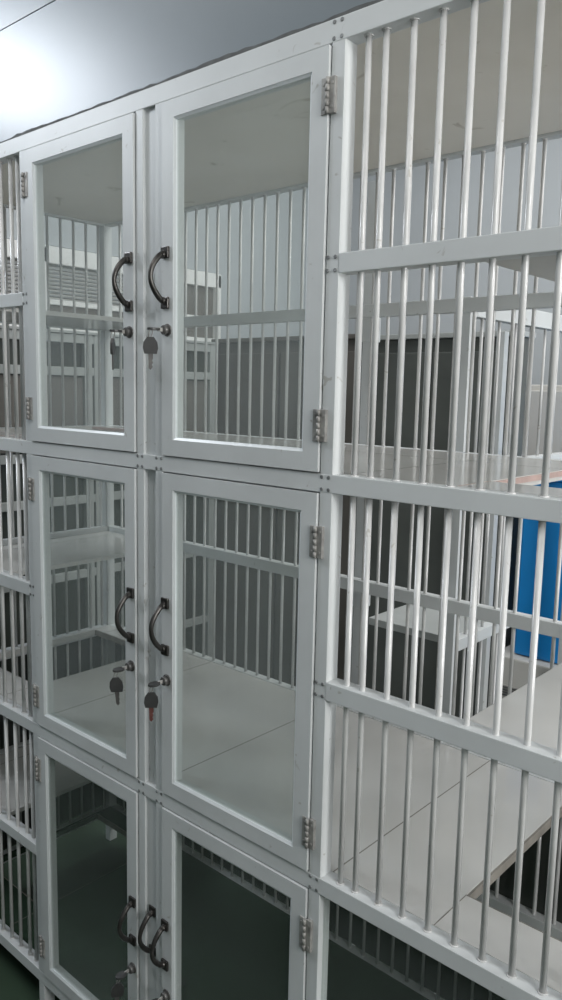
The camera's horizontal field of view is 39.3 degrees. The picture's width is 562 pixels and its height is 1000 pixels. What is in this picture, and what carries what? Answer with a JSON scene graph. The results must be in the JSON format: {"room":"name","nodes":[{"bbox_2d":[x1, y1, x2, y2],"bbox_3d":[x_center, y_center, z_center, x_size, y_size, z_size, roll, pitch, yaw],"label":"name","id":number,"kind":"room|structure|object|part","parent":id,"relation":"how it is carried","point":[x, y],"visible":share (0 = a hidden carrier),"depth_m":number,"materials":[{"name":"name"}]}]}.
{"room":"animal kennel room","nodes":[
{"label":"animal kennel room","id":0,"kind":"room"},
{"bbox_2d":[6,188,307,338],"bbox_3d":[-0.578,-0.496,3.580,0.100,3.150,2.500,8,11,41],"label":"wall","id":1,"kind":"structure","parent":0,"point":[53,223],"depth_m":3.86,"materials":[{"name":"grey paint"}]},
{"bbox_2d":[0,239,220,341],"bbox_3d":[-0.744,-0.854,3.314,0.115,0.325,1.250,8,11,41],"label":"window","id":2,"kind":"structure","parent":1,"relation":"in","point":[54,273],"depth_m":3.22,"materials":[{"name":"white"}]},
{"bbox_3d":[-0.783,-0.862,3.349,0.010,0.310,1.230,8,11,41],"label":"pane","id":3,"kind":"part","parent":2,"relation":"part of","materials":[{"name":"white"}]},
{"bbox_3d":[-0.876,-0.736,3.157,0.038,0.080,0.800,8,11,41],"label":"panel","id":4,"kind":"part","parent":2,"relation":"part of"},
{"bbox_3d":[-0.467,-0.868,3.597,0.038,0.235,0.400,8,11,41],"label":"panel","id":5,"kind":"part","parent":2,"relation":"part of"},
{"bbox_2d":[0,0,374,141],"bbox_3d":[-0.141,-1.249,1.339,6.100,1.018,0.094,8,11,41],"label":"ceiling","id":6,"kind":"structure","parent":0,"point":[59,59],"depth_m":1.49,"materials":[{"name":"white paint"}]},
{"bbox_2d":[0,0,382,142],"bbox_3d":[-0.220,-0.750,1.439,2.000,0.009,0.050,8,11,41],"label":"trim","id":7,"kind":"structure","parent":6,"relation":"attached to","point":[229,55],"depth_m":1.31,"materials":[{"name":"white metal"}]},
{"bbox_2d":[0,804,445,999],"bbox_3d":[-0.028,1.379,1.824,6.200,0.050,5.500,8,11,41],"label":"floor","id":8,"kind":"structure","parent":0,"point":[84,854],"depth_m":2.62,"materials":[{"name":"green paint"}]},
{"bbox_2d":[0,325,214,656],"bbox_3d":[-0.816,0.227,3.250,0.133,1.800,1.385,8,11,41],"label":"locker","id":9,"kind":"object","parent":8,"relation":"on","point":[56,385],"visible":0.29,"depth_m":3.18,"materials":[{"name":"metal"}]},
{"bbox_3d":[-0.771,-0.180,3.160,0.021,0.033,1.365,8,11,41],"label":"rail","id":10,"kind":"part","parent":9,"relation":"part of","materials":[{"name":"metal"}]},
{"bbox_3d":[-0.775,-0.007,3.184,0.021,0.033,1.365,8,11,41],"label":"rail","id":11,"kind":"part","parent":9,"relation":"part of","materials":[{"name":"metal"}]},
{"bbox_3d":[-0.783,0.238,3.215,0.024,1.790,0.035,8,11,41],"label":"post","id":12,"kind":"part","parent":9,"relation":"part of","materials":[{"name":"metal"}]},
{"bbox_3d":[-0.753,0.234,3.248,0.024,1.790,0.035,8,11,41],"label":"post","id":13,"kind":"part","parent":9,"relation":"part of","materials":[{"name":"metal"}]},
{"bbox_3d":[-0.781,0.295,3.227,0.021,0.033,1.365,8,11,41],"label":"rail","id":14,"kind":"part","parent":9,"relation":"part of","materials":[{"name":"metal"}]},
{"bbox_3d":[-0.771,-0.346,3.143,0.010,0.285,1.290,8,11,41],"label":"panel","id":15,"kind":"part","parent":9,"relation":"part of","materials":[{"name":"white metal"}]},
{"bbox_3d":[-0.761,-0.631,3.097,0.021,0.033,1.365,8,11,41],"label":"rail","id":16,"kind":"part","parent":9,"relation":"part of","materials":[{"name":"metal"}]},
{"bbox_3d":[-0.764,-0.507,3.114,0.021,0.033,1.365,8,11,41],"label":"rail","id":17,"kind":"part","parent":9,"relation":"part of","materials":[{"name":"metal"}]},
{"bbox_3d":[-0.788,0.622,3.273,0.021,0.033,1.365,8,11,41],"label":"rail","id":18,"kind":"part","parent":9,"relation":"part of","materials":[{"name":"metal"}]},
{"bbox_3d":[-0.336,0.177,3.710,0.024,1.790,0.035,8,11,41],"label":"post","id":19,"kind":"part","parent":9,"relation":"part of","materials":[{"name":"metal"}]},
{"bbox_2d":[0,0,561,999],"bbox_3d":[-0.069,0.284,1.783,1.976,2.127,0.670,8,11,41],"label":"cage","id":20,"kind":"object","parent":8,"relation":"on","point":[427,840],"visible":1,"depth_m":1.53,"materials":[{"name":"white metal"}]},
{"bbox_3d":[-0.769,-0.480,1.948,0.539,0.029,0.030,8,11,41],"label":"rail","id":21,"kind":"part","parent":20,"relation":"part of","materials":[{"name":"white metal"}]},
{"bbox_3d":[-0.791,0.780,2.522,0.023,0.028,0.562,8,11,41],"label":"rail","id":22,"kind":"part","parent":20,"relation":"part of","materials":[{"name":"white metal"}]},
{"bbox_3d":[-0.783,0.180,2.041,0.539,0.030,0.030,8,11,41],"label":"rail","id":23,"kind":"part","parent":20,"relation":"part of","materials":[{"name":"white metal"}]},
{"bbox_3d":[-0.797,0.835,2.134,0.539,0.028,0.030,8,11,41],"label":"rail","id":24,"kind":"part","parent":20,"relation":"part of","materials":[{"name":"white metal"}]},
{"bbox_3d":[-0.271,1.248,1.709,1.970,0.030,0.030,8,11,41],"label":"rail","id":25,"kind":"part","parent":20,"relation":"part of","materials":[{"name":"white metal"}]},
{"bbox_3d":[-0.575,0.275,1.865,0.024,2.100,0.029,8,11,41],"label":"post","id":26,"kind":"part","parent":20,"relation":"part of","materials":[{"name":"white metal"}]},
{"bbox_2d":[0,744,90,814],"bbox_3d":[-0.660,0.795,2.406,0.324,0.012,0.561,8,11,41],"label":"shelf","id":27,"kind":"object","parent":20,"relation":"attached to","point":[66,780],"depth_m":2.27,"materials":[{"name":"white metal"}]},
{"bbox_3d":[-0.803,0.787,2.533,0.005,0.629,0.618,8,11,41],"label":"panel","id":28,"kind":"part","parent":20,"relation":"part of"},
{"bbox_3d":[-0.763,-0.535,2.337,0.023,0.029,0.562,8,11,41],"label":"rail","id":29,"kind":"part","parent":20,"relation":"part of","materials":[{"name":"white metal"}]},
{"bbox_3d":[-0.756,-0.860,2.291,0.023,0.032,0.562,8,11,41],"label":"rail","id":30,"kind":"part","parent":20,"relation":"part of","materials":[{"name":"white metal"}]},
{"bbox_3d":[-0.770,-0.206,2.383,0.023,0.029,0.562,8,11,41],"label":"rail","id":31,"kind":"part","parent":20,"relation":"part of","materials":[{"name":"white metal"}]},
{"bbox_3d":[-0.784,0.463,2.477,0.023,0.029,0.562,8,11,41],"label":"rail","id":32,"kind":"part","parent":20,"relation":"part of","materials":[{"name":"white metal"}]},
{"bbox_3d":[-0.777,0.126,2.429,0.023,0.030,0.562,8,11,41],"label":"rail","id":33,"kind":"part","parent":20,"relation":"part of","materials":[{"name":"white metal"}]},
{"bbox_3d":[-0.798,1.116,2.569,0.023,0.030,0.562,8,11,41],"label":"rail","id":34,"kind":"part","parent":20,"relation":"part of","materials":[{"name":"white metal"}]},
{"bbox_2d":[0,308,122,330],"bbox_3d":[-0.632,-0.509,2.222,0.324,0.012,0.561,8,11,41],"label":"shelf","id":35,"kind":"object","parent":20,"relation":"attached to","point":[56,319],"depth_m":2.19,"materials":[{"name":"white metal"}]},
{"bbox_2d":[3,531,124,574],"bbox_3d":[-0.646,0.152,2.315,0.324,0.012,0.561,8,11,41],"label":"shelf","id":36,"kind":"object","parent":20,"relation":"attached to","point":[68,548],"depth_m":2.33,"materials":[{"name":"white metal"}]},
{"bbox_3d":[-0.412,-0.425,1.625,0.378,0.625,0.026,8,11,41],"label":"door","id":37,"kind":"part","parent":20,"relation":"part of","materials":[{"name":"white metal"}]},
{"bbox_3d":[-0.426,0.236,1.718,0.378,0.642,0.026,8,11,41],"label":"door","id":38,"kind":"part","parent":20,"relation":"part of","materials":[{"name":"white metal"}]},
{"bbox_3d":[-0.440,0.897,1.811,0.378,0.625,0.026,8,11,41],"label":"door","id":39,"kind":"part","parent":20,"relation":"part of","materials":[{"name":"white metal"}]},
{"bbox_3d":[-0.582,0.164,2.656,0.025,2.100,0.030,8,11,41],"label":"post","id":40,"kind":"part","parent":20,"relation":"part of","materials":[{"name":"white metal"}]},
{"bbox_2d":[110,329,124,369],"bbox_3d":[-0.312,-0.285,1.494,0.020,0.076,0.044,4,9,21],"label":"key","id":41,"kind":"object","parent":20,"relation":"in","point":[112,342],"visible":1,"depth_m":1.48,"materials":[{"name":"metal"}]},
{"bbox_3d":[-0.318,-0.262,1.490,0.002,0.031,0.009,1,8,0],"label":"blade","id":42,"kind":"part","parent":41,"relation":"part of","materials":[{"name":"metal"}]},
{"bbox_2d":[109,666,126,704],"bbox_3d":[-0.324,0.375,1.587,0.021,0.076,0.043,8,11,41],"label":"key","id":43,"kind":"object","parent":20,"relation":"in","point":[116,684],"visible":1,"depth_m":1.58,"materials":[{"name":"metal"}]},
{"bbox_3d":[-0.330,0.398,1.584,0.010,0.031,0.002,0,8,-10],"label":"blade","id":44,"kind":"part","parent":43,"relation":"part of","materials":[{"name":"metal"}]},
{"bbox_2d":[111,969,128,999],"bbox_3d":[-0.341,1.046,1.682,0.021,0.076,0.046,8,11,41],"label":"key","id":45,"kind":"object","parent":20,"relation":"in","point":[117,991],"visible":1,"depth_m":1.67,"materials":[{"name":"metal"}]},
{"bbox_3d":[-0.301,-0.412,1.482,0.020,0.110,0.040,8,11,41],"label":"handle","id":46,"kind":"part","parent":20,"relation":"part of","materials":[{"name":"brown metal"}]},
{"bbox_3d":[-0.315,0.234,1.573,0.020,0.114,0.040,8,11,41],"label":"handle","id":47,"kind":"part","parent":20,"relation":"part of","materials":[{"name":"brown metal"}]},
{"bbox_3d":[-0.329,0.900,1.667,0.020,0.110,0.040,8,11,41],"label":"handle","id":48,"kind":"part","parent":20,"relation":"part of","materials":[{"name":"brown metal"}]},
{"bbox_3d":[-0.272,0.319,1.598,0.022,2.100,0.029,8,11,41],"label":"post","id":49,"kind":"part","parent":20,"relation":"part of","materials":[{"name":"white metal"}]},
{"bbox_3d":[-0.282,0.906,1.641,0.020,0.112,0.040,8,11,41],"label":"handle","id":50,"kind":"part","parent":20,"relation":"part of","materials":[{"name":"brown metal"}]},
{"bbox_2d":[143,327,162,369],"bbox_3d":[-0.228,-0.273,1.421,0.021,0.076,0.044,8,11,41],"label":"key","id":51,"kind":"object","parent":20,"relation":"in","point":[150,345],"visible":1,"depth_m":1.41,"materials":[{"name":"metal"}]},
{"bbox_3d":[-0.235,-0.250,1.417,0.009,0.031,0.002,0,8,-10],"label":"blade","id":52,"kind":"part","parent":51,"relation":"part of","materials":[{"name":"metal"}]},
{"bbox_2d":[144,680,162,721],"bbox_3d":[-0.242,0.387,1.512,0.044,0.076,0.020,-3,9,-27],"label":"key","id":53,"kind":"object","parent":20,"relation":"in","point":[151,699],"visible":1,"depth_m":1.50,"materials":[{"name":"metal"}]},
{"bbox_3d":[-0.249,0.410,1.510,0.009,0.031,0.002,1,8,-4],"label":"blade","id":54,"kind":"part","parent":53,"relation":"part of","materials":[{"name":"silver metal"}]},
{"bbox_3d":[-0.222,-0.401,1.412,0.020,0.110,0.040,8,11,41],"label":"handle","id":55,"kind":"part","parent":20,"relation":"part of","materials":[{"name":"brown metal"}]},
{"bbox_3d":[-0.235,0.246,1.503,0.020,0.114,0.040,8,11,41],"label":"handle","id":56,"kind":"part","parent":20,"relation":"part of","materials":[{"name":"brown metal"}]},
{"bbox_3d":[-0.250,0.912,1.597,0.020,0.110,0.040,8,11,41],"label":"handle","id":57,"kind":"part","parent":20,"relation":"part of","materials":[{"name":"brown metal"}]},
{"bbox_3d":[-0.230,0.326,1.561,0.021,2.100,0.029,8,11,41],"label":"post","id":58,"kind":"part","parent":20,"relation":"part of","materials":[{"name":"white metal"}]},
{"bbox_3d":[-0.073,1.214,1.928,1.918,0.018,0.561,8,11,41],"label":"floor panel","id":59,"kind":"part","parent":20,"relation":"part of","materials":[{"name":"white metal"}]},
{"bbox_3d":[-0.097,0.947,1.508,0.378,0.625,0.026,8,11,41],"label":"door","id":60,"kind":"part","parent":20,"relation":"part of","materials":[{"name":"white metal"}]},
{"bbox_3d":[-0.083,0.286,1.415,0.378,0.642,0.026,8,11,41],"label":"door","id":61,"kind":"part","parent":20,"relation":"part of","materials":[{"name":"white metal"}]},
{"bbox_3d":[-0.229,-0.728,1.431,1.970,0.032,0.030,8,11,41],"label":"rail","id":62,"kind":"part","parent":20,"relation":"part of","materials":[{"name":"white metal"}]},
{"bbox_3d":[-0.069,-0.375,1.321,0.378,0.625,0.026,8,11,41],"label":"door","id":63,"kind":"part","parent":20,"relation":"part of","materials":[{"name":"white metal"}]},
{"bbox_3d":[0.124,1.195,2.147,1.970,0.030,0.026,8,11,41],"label":"rail","id":64,"kind":"part","parent":20,"relation":"part of","materials":[{"name":"white metal"}]},
{"bbox_3d":[-0.243,-0.074,1.523,1.970,0.029,0.030,8,11,41],"label":"rail","id":65,"kind":"part","parent":20,"relation":"part of","materials":[{"name":"white metal"}]},
{"bbox_3d":[-0.258,0.595,1.617,1.970,0.029,0.030,8,11,41],"label":"rail","id":66,"kind":"part","parent":20,"relation":"part of","materials":[{"name":"white metal"}]},
{"bbox_3d":[-0.045,-0.106,1.742,1.918,0.018,0.561,8,11,41],"label":"floor panel","id":67,"kind":"part","parent":20,"relation":"part of","materials":[{"name":"white metal"}]},
{"bbox_3d":[-0.060,0.564,1.836,1.918,0.018,0.561,8,11,41],"label":"floor panel","id":68,"kind":"part","parent":20,"relation":"part of","materials":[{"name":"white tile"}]},
{"bbox_3d":[-0.032,-0.750,1.651,1.950,0.012,0.559,8,11,41],"label":"roof panel","id":69,"kind":"part","parent":20,"relation":"part of","materials":[{"name":"white metal"}]},
{"bbox_3d":[0.138,0.542,2.055,1.970,0.029,0.026,8,11,41],"label":"rail","id":70,"kind":"part","parent":20,"relation":"part of","materials":[{"name":"white metal"}]},
{"bbox_3d":[0.072,0.369,1.293,0.024,2.100,0.029,8,11,41],"label":"post","id":71,"kind":"part","parent":20,"relation":"part of","materials":[{"name":"white metal"}]},
{"bbox_3d":[0.166,-0.781,1.869,1.970,0.032,0.026,8,11,41],"label":"rail","id":72,"kind":"part","parent":20,"relation":"part of","materials":[{"name":"white metal"}]},
{"bbox_3d":[0.159,-0.456,1.915,1.970,0.029,0.026,8,11,41],"label":"rail","id":73,"kind":"part","parent":20,"relation":"part of","materials":[{"name":"white metal"}]},
{"bbox_3d":[0.152,-0.127,1.961,1.970,0.029,0.026,8,11,41],"label":"rail","id":74,"kind":"part","parent":20,"relation":"part of","materials":[{"name":"white metal"}]},
{"bbox_3d":[0.145,0.205,2.008,1.970,0.030,0.026,8,11,41],"label":"rail","id":75,"kind":"part","parent":20,"relation":"part of","materials":[{"name":"white metal"}]},
{"bbox_3d":[0.141,0.866,2.113,1.966,0.629,0.005,8,11,41],"label":"panel","id":76,"kind":"part","parent":20,"relation":"part of","materials":[{"name":"white metal"}]},
{"bbox_3d":[0.282,0.336,1.099,0.539,0.030,0.030,8,11,41],"label":"rail","id":77,"kind":"part","parent":20,"relation":"part of","materials":[{"name":"white metal"}]},
{"bbox_3d":[0.296,-0.325,1.006,0.539,0.029,0.030,8,11,41],"label":"rail","id":78,"kind":"part","parent":20,"relation":"part of","materials":[{"name":"white metal"}]},
{"bbox_2d":[470,663,561,748],"bbox_3d":[0.551,0.326,1.256,0.296,0.012,0.561,8,11,41],"label":"shelf","id":79,"kind":"object","parent":20,"relation":"attached to","point":[547,694],"depth_m":1.20,"materials":[{"name":"white metal"}]},
{"bbox_3d":[0.131,0.859,2.100,1.970,0.028,0.026,8,11,41],"label":"rail","id":80,"kind":"part","parent":20,"relation":"part of","materials":[{"name":"white metal"}]},
{"bbox_2d":[487,255,556,281],"bbox_3d":[0.565,-0.335,1.163,0.296,0.012,0.561,8,11,41],"label":"shelf","id":81,"kind":"object","parent":20,"relation":"attached to","point":[542,266],"depth_m":1.08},
{"bbox_2d":[211,334,354,685],"bbox_3d":[0.023,0.192,3.561,0.850,1.818,0.150,8,11,41],"label":"tall cabinet","id":82,"kind":"object","parent":8,"relation":"on","point":[293,340],"visible":0.32,"depth_m":3.54,"materials":[{"name":"grey metal"}]},
{"bbox_3d":[-0.175,0.179,3.650,0.399,1.690,0.017,8,11,41],"label":"door","id":83,"kind":"part","parent":82,"relation":"part of","materials":[{"name":"grey metal"}]},
{"bbox_3d":[0.134,0.224,3.377,0.399,1.690,0.017,8,11,41],"label":"door","id":84,"kind":"part","parent":82,"relation":"part of","materials":[{"name":"grey metal"}]},
{"bbox_2d":[350,330,535,718],"bbox_3d":[0.574,0.282,3.041,0.675,1.808,0.140,8,11,41],"label":"tall cabinet","id":85,"kind":"object","parent":8,"relation":"on","point":[445,339],"visible":0.18,"depth_m":2.96,"materials":[{"name":"metal"}]},
{"bbox_3d":[0.412,0.273,3.105,0.312,1.680,0.017,8,11,41],"label":"door","id":86,"kind":"part","parent":85,"relation":"part of","materials":[{"name":"grey metal"}]},
{"bbox_3d":[0.656,0.309,2.889,0.312,1.680,0.017,8,11,41],"label":"door","id":87,"kind":"part","parent":85,"relation":"part of","materials":[{"name":"grey metal"}]},
{"bbox_2d":[342,180,561,993],"bbox_3d":[0.547,0.246,2.244,0.301,2.100,0.748,8,11,41],"label":"wire cage","id":88,"kind":"object","parent":8,"relation":"on","point":[543,319],"visible":0.28,"depth_m":1.99,"materials":[{"name":"white metal"}]},
{"bbox_3d":[0.210,0.264,2.067,0.028,2.100,0.028,8,11,41],"label":"post","id":89,"kind":"part","parent":88,"relation":"part of","materials":[{"name":"white metal"}]},
{"bbox_2d":[369,604,485,641],"bbox_3d":[0.425,0.318,2.114,0.238,0.019,0.315,8,11,41],"label":"shelf","id":90,"kind":"object","parent":88,"relation":"attached to","point":[432,616],"depth_m":2.05,"materials":[{"name":"metal"}]},
{"bbox_3d":[0.407,0.446,1.911,0.028,1.790,0.028,8,11,41],"label":"post","id":91,"kind":"part","parent":88,"relation":"part of","materials":[{"name":"white metal"}]},
{"bbox_3d":[0.523,0.337,2.027,0.027,0.029,0.317,8,11,41],"label":"rail","id":92,"kind":"part","parent":88,"relation":"part of","materials":[{"name":"white metal"}]},
{"bbox_3d":[0.685,0.353,2.619,0.028,1.790,0.028,8,11,41],"label":"post","id":93,"kind":"part","parent":88,"relation":"part of","materials":[{"name":"white metal"}]},
{"bbox_3d":[0.663,-0.471,2.053,0.028,0.042,0.685,8,11,41],"label":"rail","id":94,"kind":"part","parent":88,"relation":"part of","materials":[{"name":"white metal"}]},
{"bbox_3d":[0.656,-0.101,2.105,0.028,0.030,0.685,8,11,41],"label":"rail","id":95,"kind":"part","parent":88,"relation":"part of","materials":[{"name":"white metal"}]},
{"bbox_3d":[0.885,0.382,2.441,0.028,1.790,0.028,8,11,41],"label":"post","id":96,"kind":"part","parent":88,"relation":"part of","materials":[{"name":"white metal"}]},
{"bbox_2d":[496,645,556,697],"bbox_3d":[1.200,0.901,2.639,0.850,0.720,0.529,8,11,41],"label":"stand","id":97,"kind":"object","parent":8,"relation":"on","point":[521,662],"visible":0.02,"depth_m":2.63,"materials":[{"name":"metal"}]},
{"bbox_2d":[502,684,517,696],"bbox_3d":[0.774,0.647,2.645,0.097,0.040,0.006,8,11,41],"label":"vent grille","id":98,"kind":"object","parent":97,"relation":"attached to","point":[505,686],"depth_m":2.65,"materials":[{"name":"metal"}]},
{"bbox_2d":[514,480,561,662],"bbox_3d":[1.229,0.231,2.545,0.784,0.630,0.466,8,11,41],"label":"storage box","id":99,"kind":"object","parent":97,"relation":"on","point":[529,527],"visible":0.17,"depth_m":2.59,"materials":[{"name":"blue plastic"}]},
{"bbox_2d":[527,385,561,455],"bbox_3d":[1.457,0.396,2.991,1.060,1.633,0.416,8,11,41],"label":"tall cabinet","id":100,"kind":"object","parent":8,"relation":"on","point":[535,389],"visible":0.02,"depth_m":3.03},
{"bbox_2d":[348,138,561,384],"bbox_3d":[1.570,-0.427,3.408,6.100,3.150,0.100,8,11,41],"label":"wall","id":101,"kind":"structure","parent":0,"point":[553,171],"depth_m":3.83,"materials":[{"name":"grey paint"}]}
]}

